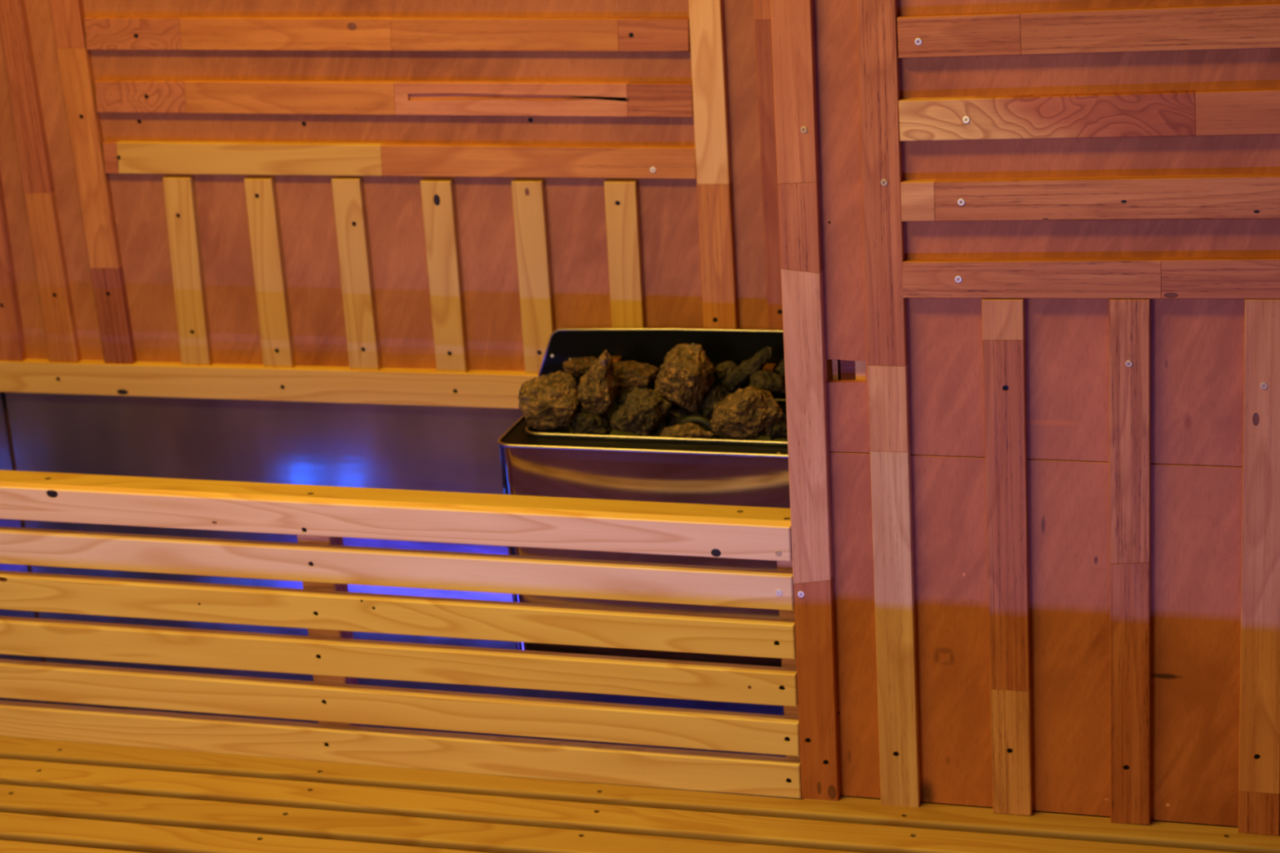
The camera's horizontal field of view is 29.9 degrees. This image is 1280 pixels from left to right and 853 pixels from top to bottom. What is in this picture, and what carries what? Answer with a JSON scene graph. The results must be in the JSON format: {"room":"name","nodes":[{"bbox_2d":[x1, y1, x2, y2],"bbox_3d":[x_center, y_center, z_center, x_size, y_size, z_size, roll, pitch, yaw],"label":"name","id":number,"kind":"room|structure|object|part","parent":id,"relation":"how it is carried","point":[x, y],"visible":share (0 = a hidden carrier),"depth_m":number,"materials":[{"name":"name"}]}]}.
{"room":"spa","nodes":[
{"label":"spa","id":0,"kind":"room"},
{"bbox_2d":[0,391,51,703],"bbox_3d":[-1.589,0.168,1.715,0.108,2.400,4.100,2,19,17],"label":"wall","id":1,"kind":"structure","parent":0,"point":[6,457],"depth_m":3.64,"materials":[{"name":"brown wood"}]},
{"bbox_2d":[0,0,787,798],"bbox_3d":[-0.287,-0.438,3.289,1.467,2.400,0.078,2,19,17],"label":"wall","id":2,"kind":"structure","parent":0,"point":[317,242],"depth_m":3.36,"materials":[{"name":"brown wood"}]},
{"bbox_3d":[-0.374,-0.058,3.417,1.253,0.051,0.018,2,19,17],"label":"rail","id":3,"kind":"part","parent":2,"relation":"part of","materials":[{"name":"brown wood"}]},
{"bbox_2d":[497,328,790,666],"bbox_3d":[0.046,0.100,3.197,0.442,0.426,0.239,2,19,17],"label":"heater","id":4,"kind":"object","parent":2,"relation":"attached to","point":[619,465],"depth_m":3.12,"materials":[{"name":"silver metal"}]},
{"bbox_3d":[-0.118,-0.032,3.181,0.087,0.084,0.076,2,19,17],"label":"heater stone","id":5,"kind":"part","parent":4,"relation":"part of","materials":[{"name":"brown stone"}]},
{"bbox_3d":[-0.080,-0.079,3.240,0.048,0.028,0.053,2,19,17],"label":"heater stone","id":6,"kind":"part","parent":4,"relation":"part of","materials":[{"name":"brown stone"}]},
{"bbox_3d":[-0.065,-0.006,3.181,0.058,0.051,0.058,2,19,17],"label":"heater stone","id":7,"kind":"part","parent":4,"relation":"part of","materials":[{"name":"stone"}]},
{"bbox_3d":[-0.056,-0.049,3.170,0.052,0.106,0.068,2,19,17],"label":"heater stone","id":8,"kind":"part","parent":4,"relation":"part of","materials":[{"name":"brown stone"}]},
{"bbox_3d":[0.000,-0.033,3.201,0.064,0.044,0.060,2,19,17],"label":"heater stone","id":9,"kind":"part","parent":4,"relation":"part of","materials":[{"name":"stone"}]},
{"bbox_3d":[-0.007,-0.065,3.217,0.068,0.050,0.061,2,19,17],"label":"heater stone","id":10,"kind":"part","parent":4,"relation":"part of","materials":[{"name":"brown stone"}]},
{"bbox_3d":[-0.002,-0.019,3.148,0.078,0.065,0.068,12,24,39],"label":"heater stone","id":11,"kind":"part","parent":4,"relation":"part of","materials":[{"name":"stone"}]},
{"bbox_3d":[0.055,0.134,3.206,0.422,0.296,0.235,2,19,17],"label":"casing","id":12,"kind":"part","parent":4,"relation":"part of","materials":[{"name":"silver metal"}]},
{"bbox_3d":[0.067,-0.086,3.247,0.438,0.097,0.006,2,19,17],"label":"plate","id":13,"kind":"part","parent":4,"relation":"part of","materials":[{"name":"black metal"}]},
{"bbox_3d":[0.058,-0.014,3.187,0.056,0.033,0.060,2,19,17],"label":"heater stone","id":14,"kind":"part","parent":4,"relation":"part of","materials":[{"name":"stone"}]},
{"bbox_3d":[0.060,-0.066,3.163,0.087,0.091,0.088,11,23,37],"label":"heater stone","id":15,"kind":"part","parent":4,"relation":"part of","materials":[{"name":"brown stone"}]},
{"bbox_3d":[0.061,0.009,3.128,0.075,0.022,0.041,2,19,17],"label":"heater stone","id":16,"kind":"part","parent":4,"relation":"part of","materials":[{"name":"brown stone"}]},
{"bbox_3d":[0.100,-0.032,3.167,0.043,0.048,0.059,8,21,31],"label":"heater stone","id":17,"kind":"part","parent":4,"relation":"part of","materials":[{"name":"stone"}]},
{"bbox_3d":[0.114,-0.075,3.192,0.033,0.026,0.029,-12,20,-24],"label":"heater stone","id":18,"kind":"part","parent":4,"relation":"part of","materials":[{"name":"stone"}]},
{"bbox_3d":[0.141,-0.073,3.167,0.071,0.070,0.041,2,19,17],"label":"heater stone","id":19,"kind":"part","parent":4,"relation":"part of","materials":[{"name":"grey stone"}]},
{"bbox_3d":[0.137,-0.018,3.106,0.091,0.073,0.079,-6,18,-8],"label":"heater stone","id":20,"kind":"part","parent":4,"relation":"part of","materials":[{"name":"brown stone"}]},
{"bbox_3d":[0.165,-0.058,3.139,0.048,0.033,0.046,-5,18,-4],"label":"heater stone","id":21,"kind":"part","parent":4,"relation":"part of","materials":[{"name":"stone"}]},
{"bbox_3d":[0.186,0.001,3.111,0.036,0.034,0.061,2,19,17],"label":"heater stone","id":22,"kind":"part","parent":4,"relation":"part of","materials":[{"name":"brown stone"}]},
{"bbox_3d":[0.192,-0.076,3.162,0.022,0.025,0.037,8,22,32],"label":"heater stone","id":23,"kind":"part","parent":4,"relation":"part of","materials":[{"name":"grey stone"}]},
{"bbox_2d":[770,0,1279,835],"bbox_3d":[0.964,-0.244,2.457,1.682,2.400,0.070,2,19,17],"label":"wall","id":24,"kind":"structure","parent":0,"point":[1029,250],"depth_m":2.67,"materials":[{"name":"brown wood"}]},
{"bbox_3d":[-0.028,1.380,1.654,3.212,0.050,4.300,2,19,17],"label":"floor","id":25,"kind":"structure","parent":0,"visible":0},
{"bbox_2d":[0,470,804,799],"bbox_3d":[-0.391,0.464,3.123,1.275,0.808,0.063,2,19,17],"label":"guard","id":26,"kind":"object","parent":25,"relation":"on","point":[320,517],"visible":1,"depth_m":2.99,"materials":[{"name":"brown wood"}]},
{"bbox_3d":[-0.381,0.480,3.135,0.045,0.769,0.040,2,19,17],"label":"post","id":27,"kind":"part","parent":26,"relation":"part of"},
{"bbox_3d":[-0.379,0.100,3.002,1.206,0.038,0.043,2,19,17],"label":"rail","id":28,"kind":"part","parent":26,"relation":"part of","materials":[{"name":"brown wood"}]},
{"bbox_3d":[0.202,0.500,2.960,0.027,0.769,0.040,2,19,17],"label":"post","id":29,"kind":"part","parent":26,"relation":"part of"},
{"bbox_2d":[0,735,1279,852],"bbox_3d":[0.216,0.851,2.407,3.004,0.450,1.169,2,19,17],"label":"bench","id":30,"kind":"object","parent":25,"relation":"on","point":[56,796],"visible":1,"depth_m":2.92,"materials":[{"name":"brown wood"}]}
]}

